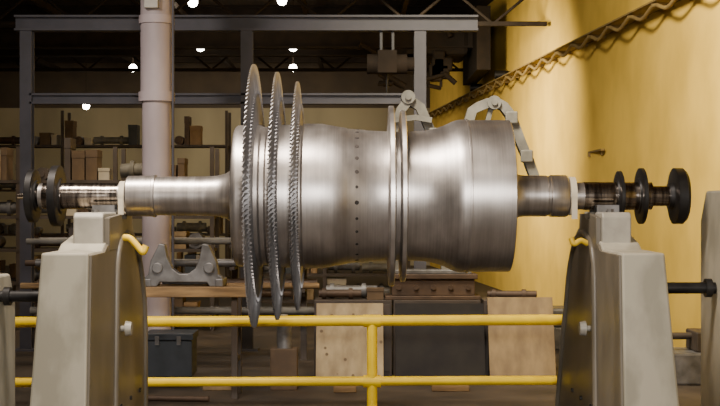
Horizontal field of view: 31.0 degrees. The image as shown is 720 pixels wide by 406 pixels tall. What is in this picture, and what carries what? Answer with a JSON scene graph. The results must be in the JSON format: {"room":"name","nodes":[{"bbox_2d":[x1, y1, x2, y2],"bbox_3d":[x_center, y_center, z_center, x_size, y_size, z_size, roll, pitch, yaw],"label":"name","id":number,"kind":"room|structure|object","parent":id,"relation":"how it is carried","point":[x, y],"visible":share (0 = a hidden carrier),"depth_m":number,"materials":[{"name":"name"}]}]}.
{"room":"turbine repair workshop","nodes":[
{"label":"turbine repair workshop","id":0,"kind":"room"},
{"bbox_2d":[0,63,429,265],"bbox_3d":[-6.100,-1.750,52.100,17.800,8.500,0.200,0,0,0],"label":"wall","id":1,"kind":"structure","parent":0,"point":[91,122],"depth_m":51.99,"materials":[{"name":"beige paint"}]},
{"bbox_2d":[0,0,492,5],"bbox_3d":[-3.746,-6.100,24.500,22.508,0.200,55.000,0,0,0],"label":"ceiling","id":2,"kind":"structure","parent":0,"point":[2,2],"depth_m":38.90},
{"bbox_2d":[0,57,366,62],"bbox_3d":[-6.024,-5.699,50.000,17.751,0.599,0.240,0,0,0],"label":"roof beam","id":3,"kind":"structure","parent":2,"relation":"attached to","point":[2,59],"depth_m":49.98,"materials":[{"name":"metal"}]},
{"bbox_2d":[174,0,235,67],"bbox_3d":[-5.000,-5.310,36.400,0.120,0.180,30.800,0,0,0],"label":"roof purlin","id":4,"kind":"structure","parent":3,"relation":"attached to","point":[181,11],"depth_m":36.81,"materials":[{"name":"brown paint"}]},
{"bbox_2d":[0,57,462,71],"bbox_3d":[-5.712,-5.124,42.000,18.536,1.748,0.120,0,0,0],"label":"truss","id":5,"kind":"object","parent":2,"relation":"attached to","point":[84,69],"visible":0.29,"depth_m":41.94,"materials":[{"name":"metal"}]},
{"bbox_2d":[0,5,483,20],"bbox_3d":[-5.575,-5.699,39.500,18.650,0.599,0.240,0,0,0],"label":"roof beam","id":6,"kind":"structure","parent":2,"relation":"attached to","point":[20,9],"depth_m":39.48,"materials":[{"name":"metal"}]},
{"bbox_2d":[0,0,546,25],"bbox_3d":[-5.250,-5.124,31.200,19.460,1.748,0.120,0,0,0],"label":"truss","id":7,"kind":"object","parent":2,"relation":"attached to","point":[497,22],"visible":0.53,"depth_m":31.17,"materials":[{"name":"metal"}]},
{"bbox_3d":[-5.810,-5.700,45.000,18.179,0.599,0.240,0,0,0],"label":"roof beam","id":8,"kind":"structure","parent":2,"relation":"attached to","visible":0},
{"bbox_2d":[34,57,59,67],"bbox_3d":[-12.000,-5.310,36.400,0.120,0.180,30.800,0,0,0],"label":"roof purlin","id":9,"kind":"structure","parent":8,"relation":"attached to","point":[42,62],"depth_m":49.36,"materials":[{"name":"brown paint"}]},
{"bbox_2d":[301,0,323,67],"bbox_3d":[-1.500,-5.310,36.400,0.120,0.180,30.800,0,0,0],"label":"roof purlin","id":10,"kind":"structure","parent":8,"relation":"attached to","point":[305,11],"depth_m":36.00,"materials":[{"name":"brown paint"}]},
{"bbox_2d":[400,0,408,14],"bbox_3d":[1.200,-5.310,36.400,0.120,0.180,30.800,0,0,0],"label":"roof purlin","id":11,"kind":"structure","parent":8,"relation":"attached to","point":[405,2],"depth_m":34.87,"materials":[{"name":"brown paint"}]},
{"bbox_3d":[-5.340,-5.700,34.000,19.121,0.599,0.240,0,0,0],"label":"roof beam","id":12,"kind":"structure","parent":2,"relation":"attached to","visible":0},
{"bbox_2d":[28,0,139,67],"bbox_3d":[-8.500,-5.310,36.400,0.120,0.180,30.800,0,0,0],"label":"roof purlin","id":13,"kind":"structure","parent":12,"relation":"attached to","point":[45,6],"depth_m":35.57,"materials":[{"name":"brown paint"}]},
{"bbox_2d":[5,266,700,405],"bbox_3d":[-3.746,2.600,24.500,22.508,0.200,55.000,0,0,0],"label":"floor","id":14,"kind":"structure","parent":0,"point":[213,347],"depth_m":17.52,"materials":[{"name":"concrete"}]},
{"bbox_2d":[0,274,37,405],"bbox_3d":[-3.450,1.600,12.550,1.200,1.800,1.300,0,0,0],"label":"column","id":15,"kind":"structure","parent":14,"relation":"on","point":[8,297],"depth_m":12.73,"materials":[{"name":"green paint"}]},
{"bbox_2d":[30,205,147,405],"bbox_3d":[-2.627,1.260,12.860,0.745,2.480,3.620,0,0,0],"label":"pedestal","id":16,"kind":"object","parent":14,"relation":"on","point":[91,343],"visible":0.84,"depth_m":11.78,"materials":[{"name":"beige paint"}]},
{"bbox_2d":[122,234,148,254],"bbox_3d":[-2.201,0.410,12.769,0.266,0.210,0.086,0,0,10],"label":"air hose","id":17,"kind":"object","parent":16,"relation":"attached to","point":[142,250],"visible":1,"depth_m":12.73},
{"bbox_2d":[17,64,690,327],"bbox_3d":[-0.106,-0.070,13.207,6.575,2.620,2.564,0,0,-12],"label":"turbine rotor","id":18,"kind":"object","parent":16,"relation":"on","point":[298,195],"visible":0.98,"depth_m":12.45,"materials":[{"name":"metal"}]},
{"bbox_2d":[118,181,124,214],"bbox_3d":[-2.365,-0.052,13.000,0.060,0.332,0.296,0,0,0],"label":"strap","id":19,"kind":"object","parent":18,"relation":"attached to","point":[121,209],"visible":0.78,"depth_m":12.85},
{"bbox_2d":[568,177,577,218],"bbox_3d":[2.115,-0.052,13.000,0.060,0.420,0.384,0,0,0],"label":"strap","id":20,"kind":"object","parent":18,"relation":"attached to","point":[574,191],"visible":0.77,"depth_m":12.81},
{"bbox_2d":[0,147,218,330],"bbox_3d":[-5.750,0.700,25.950,5.780,3.600,1.000,0,0,0],"label":"storage rack","id":21,"kind":"object","parent":14,"relation":"on","point":[16,249],"visible":0.38,"depth_m":25.46,"materials":[{"name":"metal"}]},
{"bbox_2d":[0,235,5,247],"bbox_3d":[-7.208,0.772,25.800,0.255,0.255,0.520,0,0,0],"label":"roller","id":22,"kind":"object","parent":21,"relation":"on","point":[2,239],"visible":1,"depth_m":25.83,"materials":[{"name":"brown paint"}]},
{"bbox_2d":[1,147,12,179],"bbox_3d":[-7.003,-0.771,25.805,0.117,0.643,0.506,0,0,0],"label":"carton","id":23,"kind":"object","parent":21,"relation":"on","point":[6,153],"visible":0.88,"depth_m":25.57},
{"bbox_2d":[0,200,15,215],"bbox_3d":[-7.193,0.092,25.800,0.833,0.316,0.316,0,0,0],"label":"shaft","id":24,"kind":"object","parent":21,"relation":"on","point":[9,207],"visible":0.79,"depth_m":25.70,"materials":[{"name":"grey metal"}]},
{"bbox_2d":[11,279,36,284],"bbox_3d":[-5.750,1.580,25.950,5.700,0.060,1.000,0,0,0],"label":"shelf","id":25,"kind":"object","parent":21,"relation":"attached to","point":[13,281],"depth_m":25.46,"materials":[{"name":"brown paint"}]},
{"bbox_2d":[34,269,39,280],"bbox_3d":[-6.255,1.425,25.800,0.770,0.249,0.249,0,0,0],"label":"shaft","id":26,"kind":"object","parent":21,"relation":"on","point":[36,271],"visible":0.22,"depth_m":25.72,"materials":[{"name":"grey metal"}]},
{"bbox_2d":[37,167,49,179],"bbox_3d":[-6.260,-0.576,25.800,0.252,0.252,0.520,0,0,0],"label":"roller","id":27,"kind":"object","parent":21,"relation":"on","point":[43,172],"visible":0.62,"depth_m":25.60,"materials":[{"name":"brown paint"}]},
{"bbox_2d":[34,234,68,247],"bbox_3d":[-6.127,0.755,25.800,1.026,0.290,0.290,0,0,0],"label":"shaft","id":28,"kind":"object","parent":21,"relation":"on","point":[37,236],"visible":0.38,"depth_m":25.73,"materials":[{"name":"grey metal"}]},
{"bbox_2d":[0,180,124,183],"bbox_3d":[-5.750,-0.420,25.950,5.700,0.060,1.000,0,0,0],"label":"shelf","id":29,"kind":"object","parent":21,"relation":"attached to","point":[1,181],"depth_m":25.45,"materials":[{"name":"metal"}]},
{"bbox_2d":[64,138,75,179],"bbox_3d":[-5.755,-0.865,25.805,0.130,0.830,0.506,0,0,0],"label":"carton","id":30,"kind":"object","parent":21,"relation":"on","point":[69,143],"visible":0.84,"depth_m":25.56,"materials":[{"name":"cardboard"}]},
{"bbox_2d":[66,209,77,215],"bbox_3d":[-5.690,-0.040,25.805,0.236,0.580,0.506,0,0,0],"label":"carton","id":31,"kind":"object","parent":21,"relation":"on","point":[70,212],"visible":0.09,"depth_m":25.56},
{"bbox_2d":[71,151,85,179],"bbox_3d":[-5.543,-0.739,25.805,0.259,0.578,0.506,0,0,0],"label":"carton","id":32,"kind":"object","parent":21,"relation":"on","point":[78,157],"visible":0.71,"depth_m":25.56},
{"bbox_2d":[85,150,101,179],"bbox_3d":[-5.282,-0.749,25.805,0.237,0.598,0.506,0,0,0],"label":"carton","id":33,"kind":"object","parent":21,"relation":"on","point":[93,157],"visible":0.88,"depth_m":25.56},
{"bbox_2d":[98,168,112,179],"bbox_3d":[-5.035,-0.569,25.805,0.235,0.239,0.506,0,0,0],"label":"carton","id":34,"kind":"object","parent":21,"relation":"on","point":[103,173],"visible":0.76,"depth_m":25.56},
{"bbox_2d":[0,215,216,218],"bbox_3d":[-5.750,0.280,25.950,5.700,0.060,1.000,0,0,0],"label":"shelf","id":35,"kind":"object","parent":21,"relation":"attached to","point":[1,216],"depth_m":25.45,"materials":[{"name":"metal"}]},
{"bbox_2d":[0,247,216,251],"bbox_3d":[-5.750,0.930,25.950,5.700,0.060,1.000,0,0,0],"label":"shelf","id":36,"kind":"object","parent":21,"relation":"attached to","point":[4,249],"depth_m":25.45,"materials":[{"name":"brown paint"}]},
{"bbox_2d":[15,311,216,316],"bbox_3d":[-5.750,2.230,25.950,5.700,0.060,1.000,0,0,0],"label":"shelf","id":37,"kind":"object","parent":21,"relation":"attached to","point":[17,313],"depth_m":25.45,"materials":[{"name":"brown paint"}]},
{"bbox_2d":[120,161,141,177],"bbox_3d":[-4.259,-0.646,25.800,0.961,0.392,0.392,0,0,0],"label":"shaft","id":38,"kind":"object","parent":21,"relation":"on","point":[132,168],"visible":0.34,"depth_m":25.67,"materials":[{"name":"grey paint"}]},
{"bbox_2d":[171,165,177,176],"bbox_3d":[-3.686,-0.599,25.805,0.143,0.298,0.506,0,0,0],"label":"carton","id":39,"kind":"object","parent":21,"relation":"on","point":[175,166],"visible":0.29,"depth_m":25.56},
{"bbox_2d":[174,297,185,314],"bbox_3d":[-3.576,1.978,25.805,0.194,0.445,0.506,0,0,0],"label":"carton","id":40,"kind":"object","parent":21,"relation":"on","point":[178,301],"visible":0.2,"depth_m":25.56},
{"bbox_2d":[174,231,189,248],"bbox_3d":[-3.553,0.731,25.805,0.277,0.338,0.506,0,0,0],"label":"carton","id":41,"kind":"object","parent":21,"relation":"on","point":[176,233],"visible":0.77,"depth_m":25.56,"materials":[{"name":"brown cardboard"}]},
{"bbox_2d":[177,158,187,176],"bbox_3d":[-3.519,-0.667,25.805,0.146,0.434,0.506,0,0,0],"label":"carton","id":42,"kind":"object","parent":21,"relation":"on","point":[182,163],"visible":0.77,"depth_m":25.56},
{"bbox_2d":[184,254,196,272],"bbox_3d":[-3.345,1.285,25.805,0.216,0.530,0.506,0,0,0],"label":"carton","id":43,"kind":"object","parent":21,"relation":"on","point":[187,256],"visible":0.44,"depth_m":25.56,"materials":[{"name":"blue paint"}]},
{"bbox_2d":[184,301,200,314],"bbox_3d":[-3.330,2.077,25.805,0.271,0.246,0.506,0,0,0],"label":"carton","id":44,"kind":"object","parent":21,"relation":"on","point":[186,303],"visible":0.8,"depth_m":25.56,"materials":[{"name":"brown cardboard"}]},
{"bbox_2d":[189,233,204,248],"bbox_3d":[-3.239,0.747,25.800,0.306,0.306,0.520,0,0,0],"label":"roller","id":45,"kind":"object","parent":21,"relation":"on","point":[195,246],"visible":0.43,"depth_m":25.60,"materials":[{"name":"grey metal"}]},
{"bbox_2d":[0,111,230,278],"bbox_3d":[-8.700,-0.100,38.450,9.680,5.200,1.000,0,0,0],"label":"storage rack","id":46,"kind":"object","parent":14,"relation":"on","point":[227,146],"visible":0.3,"depth_m":37.96,"materials":[{"name":"metal"}]},
{"bbox_2d":[0,184,15,188],"bbox_3d":[-10.425,-0.517,38.300,0.677,0.235,0.235,0,0,0],"label":"shaft","id":47,"kind":"object","parent":46,"relation":"on","point":[12,186],"visible":0.49,"depth_m":38.23,"materials":[{"name":"grey paint"}]},
{"bbox_2d":[0,136,19,144],"bbox_3d":[-10.511,-1.840,38.300,1.058,0.280,0.280,0,0,0],"label":"shaft","id":48,"kind":"object","parent":46,"relation":"on","point":[13,140],"visible":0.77,"depth_m":38.22,"materials":[{"name":"brown metal"}]},
{"bbox_2d":[9,263,15,277],"bbox_3d":[-10.155,1.994,38.305,0.223,0.413,0.506,0,0,0],"label":"carton","id":49,"kind":"object","parent":46,"relation":"on","point":[12,267],"visible":0.41,"depth_m":38.06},
{"bbox_2d":[9,223,15,233],"bbox_3d":[-10.130,0.746,38.300,0.308,0.308,0.520,0,0,0],"label":"roller","id":50,"kind":"object","parent":46,"relation":"on","point":[12,228],"visible":0.48,"depth_m":38.10,"materials":[{"name":"grey metal"}]},
{"bbox_2d":[39,133,53,144],"bbox_3d":[-9.230,-1.879,38.305,0.320,0.359,0.506,0,0,0],"label":"carton","id":51,"kind":"object","parent":46,"relation":"on","point":[45,138],"visible":0.88,"depth_m":38.06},
{"bbox_2d":[51,135,60,144],"bbox_3d":[-8.961,-1.852,38.305,0.171,0.304,0.506,0,0,0],"label":"carton","id":52,"kind":"object","parent":46,"relation":"on","point":[55,139],"visible":0.88,"depth_m":38.06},
{"bbox_2d":[65,120,76,144],"bbox_3d":[-8.522,-2.058,38.305,0.252,0.717,0.506,0,0,0],"label":"carton","id":53,"kind":"object","parent":46,"relation":"on","point":[70,125],"visible":0.7,"depth_m":38.06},
{"bbox_2d":[75,136,83,144],"bbox_3d":[-8.246,-1.828,38.300,0.257,0.257,0.520,0,0,0],"label":"roller","id":54,"kind":"object","parent":46,"relation":"on","point":[79,140],"visible":0.84,"depth_m":38.10,"materials":[{"name":"brown metal"}]},
{"bbox_2d":[84,138,94,144],"bbox_3d":[-7.963,-1.804,38.305,0.231,0.207,0.506,0,0,0],"label":"carton","id":55,"kind":"object","parent":46,"relation":"on","point":[87,141],"visible":0.9,"depth_m":38.06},
{"bbox_2d":[93,136,127,144],"bbox_3d":[-7.323,-1.841,38.300,1.040,0.282,0.282,0,0,0],"label":"shaft","id":56,"kind":"object","parent":46,"relation":"on","point":[101,140],"visible":0.98,"depth_m":38.22,"materials":[{"name":"grey paint"}]},
{"bbox_2d":[0,145,229,147],"bbox_3d":[-8.700,-1.670,38.450,9.600,0.060,1.000,0,0,0],"label":"shelf","id":57,"kind":"object","parent":46,"relation":"attached to","point":[8,146],"depth_m":37.95,"materials":[{"name":"metal"}]},
{"bbox_2d":[0,233,229,235],"bbox_3d":[-8.700,0.930,38.450,9.600,0.060,1.000,0,0,0],"label":"shelf","id":58,"kind":"object","parent":46,"relation":"attached to","point":[2,234],"depth_m":37.95,"materials":[{"name":"metal"}]},
{"bbox_2d":[128,125,139,144],"bbox_3d":[-6.656,-1.995,38.305,0.271,0.590,0.506,0,0,0],"label":"carton","id":59,"kind":"object","parent":46,"relation":"on","point":[133,130],"visible":0.9,"depth_m":38.06,"materials":[{"name":"cardboard"}]},
{"bbox_2d":[174,136,183,144],"bbox_3d":[-5.305,-1.835,38.300,0.270,0.270,0.520,0,0,0],"label":"roller","id":60,"kind":"object","parent":46,"relation":"on","point":[179,140],"visible":0.93,"depth_m":38.10,"materials":[{"name":"brown metal"}]},
{"bbox_2d":[177,252,182,272],"bbox_3d":[-5.301,1.826,38.305,0.118,0.748,0.506,0,0,0],"label":"carton","id":61,"kind":"object","parent":46,"relation":"on","point":[179,254],"visible":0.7,"depth_m":38.06,"materials":[{"name":"brown cardboard"}]},
{"bbox_2d":[184,116,191,144],"bbox_3d":[-5.072,-2.120,38.305,0.152,0.839,0.506,0,0,0],"label":"carton","id":62,"kind":"object","parent":46,"relation":"on","point":[187,119],"visible":0.88,"depth_m":38.06,"materials":[{"name":"brown cardboard"}]},
{"bbox_2d":[176,221,206,233],"bbox_3d":[-4.961,0.715,38.300,0.857,0.370,0.370,0,0,0],"label":"shaft","id":63,"kind":"object","parent":46,"relation":"on","point":[199,227],"visible":0.84,"depth_m":38.18,"materials":[{"name":"grey paint"}]},
{"bbox_2d":[190,126,202,144],"bbox_3d":[-4.826,-1.983,38.305,0.328,0.565,0.506,0,0,0],"label":"carton","id":64,"kind":"object","parent":46,"relation":"on","point":[196,132],"visible":0.89,"depth_m":38.06,"materials":[{"name":"brown cardboard"}]},
{"bbox_2d":[219,217,222,233],"bbox_3d":[-4.157,0.553,38.305,0.212,0.694,0.506,0,0,0],"label":"carton","id":65,"kind":"object","parent":46,"relation":"on","point":[220,218],"visible":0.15,"depth_m":38.06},
{"bbox_2d":[138,0,174,330],"bbox_3d":[-3.050,-1.750,19.500,0.800,8.500,0.800,0,0,0],"label":"support column","id":66,"kind":"structure","parent":14,"relation":"on","point":[156,94],"depth_m":19.31,"materials":[{"name":"metal"}]},
{"bbox_2d":[148,329,197,376],"bbox_3d":[-2.645,2.150,18.218,0.690,0.700,0.605,0,0,0],"label":"chest","id":67,"kind":"object","parent":14,"relation":"on","point":[171,352],"visible":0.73,"depth_m":17.95,"materials":[{"name":"blue paint"}]},
{"bbox_2d":[148,395,209,401],"bbox_3d":[-2.400,2.465,16.400,1.005,0.070,0.070,0,0,6],"label":"rod","id":68,"kind":"object","parent":14,"relation":"on","point":[150,397],"visible":0.66,"depth_m":16.36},
{"bbox_2d":[69,228,306,359],"bbox_3d":[-2.750,1.450,20.575,3.800,2.100,0.550,0,0,0],"label":"stand","id":69,"kind":"object","parent":14,"relation":"on","point":[303,329],"visible":0.23,"depth_m":20.75,"materials":[{"name":"brown paint"}]},
{"bbox_2d":[25,260,34,265],"bbox_3d":[-3.016,0.953,20.620,4.578,0.094,0.094,0,0,0],"label":"pipe","id":70,"kind":"object","parent":69,"relation":"on","point":[27,262],"visible":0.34,"depth_m":20.58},
{"bbox_2d":[26,239,230,243],"bbox_3d":[-2.930,0.604,20.420,4.614,0.092,0.092,0,0,0],"label":"pipe","id":71,"kind":"object","parent":69,"relation":"on","point":[28,241],"visible":0.34,"depth_m":20.38,"materials":[{"name":"metal"}]},
{"bbox_2d":[39,237,230,238],"bbox_3d":[-2.865,0.598,20.620,4.430,0.104,0.104,0,0,0],"label":"pipe","id":72,"kind":"object","parent":69,"relation":"on","point":[40,237],"visible":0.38,"depth_m":20.62,"materials":[{"name":"grey metal"}]},
{"bbox_2d":[35,259,268,266],"bbox_3d":[-2.820,0.939,20.420,4.538,0.122,0.122,0,0,0],"label":"pipe","id":73,"kind":"object","parent":69,"relation":"on","point":[177,262],"visible":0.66,"depth_m":20.37,"materials":[{"name":"grey metal"}]},
{"bbox_2d":[20,283,318,288],"bbox_3d":[-2.984,1.302,20.420,4.691,0.097,0.097,0,0,0],"label":"pipe","id":74,"kind":"object","parent":69,"relation":"on","point":[22,285],"visible":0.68,"depth_m":20.38,"materials":[{"name":"rusty steel"}]},
{"bbox_2d":[30,307,313,313],"bbox_3d":[-2.859,1.689,20.420,4.631,0.122,0.122,0,0,0],"label":"pipe","id":75,"kind":"object","parent":69,"relation":"on","point":[33,310],"visible":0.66,"depth_m":20.37,"materials":[{"name":"dark grey steel"}]},
{"bbox_2d":[37,279,316,282],"bbox_3d":[-2.892,1.274,20.620,4.421,0.152,0.152,0,0,0],"label":"pipe","id":76,"kind":"object","parent":69,"relation":"on","point":[228,280],"visible":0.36,"depth_m":20.55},
{"bbox_2d":[146,284,245,398],"bbox_3d":[-2.210,1.785,16.850,1.580,1.430,0.660,0,0,0],"label":"trestle","id":77,"kind":"object","parent":14,"relation":"on","point":[236,292],"visible":0.4,"depth_m":16.56,"materials":[{"name":"brown paint"}]},
{"bbox_2d":[145,243,226,286],"bbox_3d":[-2.260,0.796,16.840,1.020,0.548,0.520,0,0,0],"label":"bracket","id":78,"kind":"object","parent":77,"relation":"on","point":[161,269],"visible":0.96,"depth_m":16.62,"materials":[{"name":"grey metal"}]},
{"bbox_2d":[202,386,230,390],"bbox_3d":[-1.900,2.450,17.400,0.400,0.100,0.160,0,0,0],"label":"block","id":79,"kind":"object","parent":14,"relation":"on","point":[204,388],"visible":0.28,"depth_m":17.32,"materials":[{"name":"brown wood"}]},
{"bbox_2d":[14,15,477,350],"bbox_3d":[-1.930,-0.340,22.100,7.860,5.680,0.400,0,0,0],"label":"gantry","id":80,"kind":"object","parent":14,"relation":"on","point":[26,25],"visible":0.64,"depth_m":22.00,"materials":[{"name":"metal"}]},
{"bbox_2d":[367,31,413,92],"bbox_3d":[0.520,-2.360,22.100,0.800,1.120,0.400,0,0,0],"label":"hoist","id":81,"kind":"object","parent":80,"relation":"on","point":[385,62],"visible":1,"depth_m":21.95,"materials":[{"name":"brown paint"}]},
{"bbox_2d":[270,314,297,389],"bbox_3d":[-1.020,2.000,17.500,0.360,1.000,0.300,0,0,0],"label":"jack","id":82,"kind":"object","parent":14,"relation":"on","point":[283,357],"visible":0.83,"depth_m":17.35,"materials":[{"name":"brown paint"},{"name":"steel"}]},
{"bbox_2d":[15,315,561,405],"bbox_3d":[-0.710,1.918,15.600,7.420,1.164,0.240,0,0,0],"label":"guard rail","id":83,"kind":"object","parent":14,"relation":"on","point":[371,381],"visible":0.66,"depth_m":15.55,"materials":[{"name":"metal"}]},
{"bbox_2d":[239,260,409,302],"bbox_3d":[-0.800,0.800,29.950,3.880,3.400,1.000,0,0,0],"label":"storage rack","id":84,"kind":"object","parent":14,"relation":"on","point":[325,273],"visible":0.04,"depth_m":29.46,"materials":[{"name":"brown paint"}]},
{"bbox_2d":[262,290,291,298],"bbox_3d":[-2.083,2.078,29.800,1.033,0.244,0.244,0,0,0],"label":"shaft","id":85,"kind":"object","parent":84,"relation":"on","point":[265,293],"visible":0.3,"depth_m":29.72,"materials":[{"name":"brown metal"}]},
{"bbox_2d":[261,297,315,302],"bbox_3d":[-0.800,2.230,29.950,3.800,0.060,1.000,0,0,0],"label":"shelf","id":86,"kind":"object","parent":84,"relation":"attached to","point":[264,299],"depth_m":29.45,"materials":[{"name":"brown paint"}]},
{"bbox_2d":[307,289,313,299],"bbox_3d":[-1.134,2.056,29.805,0.168,0.289,0.506,0,0,0],"label":"carton","id":87,"kind":"object","parent":84,"relation":"on","point":[310,292],"visible":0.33,"depth_m":29.56,"materials":[{"name":"brown cardboard"}]},
{"bbox_2d":[263,271,386,275],"bbox_3d":[-0.800,1.630,29.950,3.800,0.060,1.000,0,0,0],"label":"shelf","id":88,"kind":"object","parent":84,"relation":"attached to","point":[266,273],"depth_m":29.50,"materials":[{"name":"brown paint"}]},
{"bbox_2d":[327,277,338,284],"bbox_3d":[-0.614,1.960,29.805,0.268,0.480,0.506,0,0,0],"label":"carton","id":89,"kind":"object","parent":84,"relation":"on","point":[335,280],"visible":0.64,"depth_m":29.55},
{"bbox_2d":[328,262,359,272],"bbox_3d":[-0.373,1.404,29.800,0.734,0.392,0.392,0,0,0],"label":"shaft","id":90,"kind":"object","parent":84,"relation":"on","point":[350,266],"visible":0.49,"depth_m":29.67,"materials":[{"name":"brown metal"}]},
{"bbox_2d":[356,283,389,296],"bbox_3d":[0.203,2.018,29.800,0.954,0.365,0.365,0,0,0],"label":"shaft","id":91,"kind":"object","parent":84,"relation":"on","point":[386,287],"visible":0.23,"depth_m":29.70,"materials":[{"name":"grey metal"}]},
{"bbox_2d":[362,262,386,272],"bbox_3d":[0.465,1.475,29.800,0.852,0.250,0.250,0,0,0],"label":"shaft","id":92,"kind":"object","parent":84,"relation":"on","point":[370,266],"visible":0.55,"depth_m":29.73,"materials":[{"name":"grey paint"}]},
{"bbox_2d":[333,386,355,392],"bbox_3d":[-0.200,2.440,17.200,0.300,0.120,0.160,0,0,0],"label":"block","id":93,"kind":"object","parent":14,"relation":"on","point":[336,389],"visible":0.56,"depth_m":17.12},
{"bbox_2d":[316,303,383,376],"bbox_3d":[-0.145,1.955,18.384,0.950,1.049,0.363,0,0,0],"label":"plywood sheet","id":94,"kind":"object","parent":14,"relation":"on","point":[341,351],"visible":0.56,"depth_m":18.36,"materials":[{"name":"wood"}]},
{"bbox_2d":[314,297,391,376],"bbox_3d":[-0.100,1.950,18.974,1.120,1.100,0.652,0,0,0],"label":"base cabinet","id":95,"kind":"object","parent":14,"relation":"on","point":[387,304],"visible":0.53,"depth_m":18.70,"materials":[{"name":"brown paint"}]},
{"bbox_2d":[319,288,360,298],"bbox_3d":[-0.290,1.320,18.950,0.620,0.160,0.160,0,0,0],"label":"shaft","id":96,"kind":"object","parent":95,"relation":"on","point":[323,293],"visible":1,"depth_m":18.90,"materials":[{"name":"brown metal"}]},
{"bbox_2d":[326,283,376,297],"bbox_3d":[-0.125,1.290,19.150,0.750,0.220,0.220,0,0,0],"label":"shaft","id":97,"kind":"object","parent":95,"relation":"on","point":[331,286],"visible":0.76,"depth_m":19.09,"materials":[{"name":"grey metal"}]},
{"bbox_2d":[366,287,383,299],"bbox_3d":[0.220,1.315,18.880,0.256,0.170,0.216,0,0,0],"label":"box","id":98,"kind":"object","parent":95,"relation":"on","point":[373,293],"visible":1,"depth_m":18.78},
{"bbox_2d":[392,300,480,375],"bbox_3d":[1.110,1.950,18.974,1.260,1.100,0.652,0,0,0],"label":"base cabinet","id":99,"kind":"object","parent":14,"relation":"on","point":[393,301],"visible":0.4,"depth_m":18.70,"materials":[{"name":"metal"}]},
{"bbox_2d":[384,273,480,299],"bbox_3d":[1.050,1.215,19.000,1.380,0.370,0.560,0,0,0],"label":"plinth","id":100,"kind":"object","parent":99,"relation":"on","point":[415,286],"visible":0.86,"depth_m":18.80,"materials":[{"name":"brown metal"}]},
{"bbox_2d":[395,90,539,273],"bbox_3d":[1.490,-0.305,18.995,2.280,2.670,0.370,0,0,0],"label":"frame","id":101,"kind":"object","parent":99,"relation":"on","point":[408,99],"visible":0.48,"depth_m":18.90,"materials":[{"name":"grey paint"}]},
{"bbox_2d":[395,303,485,375],"bbox_3d":[1.130,1.955,18.384,1.260,1.049,0.363,0,0,0],"label":"board","id":102,"kind":"object","parent":14,"relation":"on","point":[419,350],"visible":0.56,"depth_m":18.35,"materials":[{"name":"rubber"}]},
{"bbox_2d":[431,385,468,391],"bbox_3d":[1.200,2.455,17.300,0.500,0.090,0.160,0,0,0],"label":"block","id":103,"kind":"object","parent":14,"relation":"on","point":[435,388],"visible":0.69,"depth_m":17.22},
{"bbox_2d":[481,297,489,375],"bbox_3d":[2.270,1.950,18.974,0.980,1.100,0.652,0,0,0],"label":"base cabinet","id":104,"kind":"object","parent":14,"relation":"on","point":[483,299],"visible":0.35,"depth_m":18.70,"materials":[{"name":"metal"}]},
{"bbox_2d":[487,289,536,296],"bbox_3d":[2.220,1.330,19.000,0.720,0.140,0.140,0,0,0],"label":"shaft","id":105,"kind":"object","parent":104,"relation":"on","point":[493,293],"visible":0.73,"depth_m":18.96,"materials":[{"name":"brown metal"}]},
{"bbox_2d":[487,297,555,375],"bbox_3d":[2.285,1.912,18.398,0.930,1.134,0.391,0,0,0],"label":"plywood sheet","id":106,"kind":"object","parent":14,"relation":"on","point":[514,350],"visible":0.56,"depth_m":18.37,"materials":[{"name":"wood"}]},
{"bbox_2d":[553,306,562,349],"bbox_3d":[3.900,2.150,22.500,1.600,0.700,0.800,0,0,0],"label":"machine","id":107,"kind":"object","parent":14,"relation":"on","point":[557,310],"visible":0.02,"depth_m":22.11,"materials":[{"name":"grey metal"}]},
{"bbox_2d":[555,205,678,405],"bbox_3d":[2.545,1.260,13.210,0.750,2.480,4.320,0,0,0],"label":"pedestal","id":108,"kind":"object","parent":14,"relation":"on","point":[616,348],"visible":0.93,"depth_m":11.85,"materials":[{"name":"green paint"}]},
{"bbox_2d":[569,237,587,246],"bbox_3d":[2.149,0.378,12.775,0.212,0.099,0.062,0,0,-14],"label":"air hose","id":109,"kind":"object","parent":108,"relation":"attached to","point":[573,242],"visible":1,"depth_m":12.75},
{"bbox_2d":[672,328,700,384],"bbox_3d":[4.400,2.100,18.200,1.400,0.800,0.800,0,0,0],"label":"machine","id":110,"kind":"object","parent":14,"relation":"on","point":[688,358],"visible":0.27,"depth_m":17.80,"materials":[{"name":"grey metal"}]},
{"bbox_2d":[667,190,719,405],"bbox_3d":[3.405,1.190,12.550,1.190,2.620,1.300,0,0,0],"label":"support stand","id":111,"kind":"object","parent":14,"relation":"on","point":[709,286],"depth_m":12.62,"materials":[{"name":"grey paint"}]},
{"bbox_2d":[430,0,719,346],"bbox_3d":[5.254,-1.750,24.509,0.201,8.500,55.202,0,0,-5],"label":"wall","id":112,"kind":"structure","parent":0,"point":[646,93],"depth_m":26.05,"materials":[{"name":"yellow paint"}]},
{"bbox_2d":[430,0,675,116],"bbox_3d":[4.340,-3.290,29.800,0.070,0.210,40.765,0,0,-5],"label":"cable","id":113,"kind":"object","parent":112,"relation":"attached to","point":[664,7],"visible":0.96,"depth_m":27.97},
{"bbox_2d":[428,0,680,116],"bbox_3d":[4.439,-3.385,30.400,0.418,0.090,42.992,0,0,-5],"label":"rail","id":114,"kind":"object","parent":112,"relation":"attached to","point":[640,11],"depth_m":27.74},
{"bbox_2d":[0,6,508,91],"bbox_3d":[-5.295,-4.303,38.000,18.810,2.195,4.800,0,0,0],"label":"crane","id":115,"kind":"object","parent":114,"relation":"on","point":[443,49],"visible":0.7,"depth_m":36.96,"materials":[{"name":"brown paint"}]},
{"bbox_2d":[588,149,604,156],"bbox_3d":[4.907,-1.040,27.050,0.116,0.120,1.501,0,0,-1],"label":"wall bracket","id":116,"kind":"object","parent":112,"relation":"attached to","point":[597,150],"visible":0.98,"depth_m":26.77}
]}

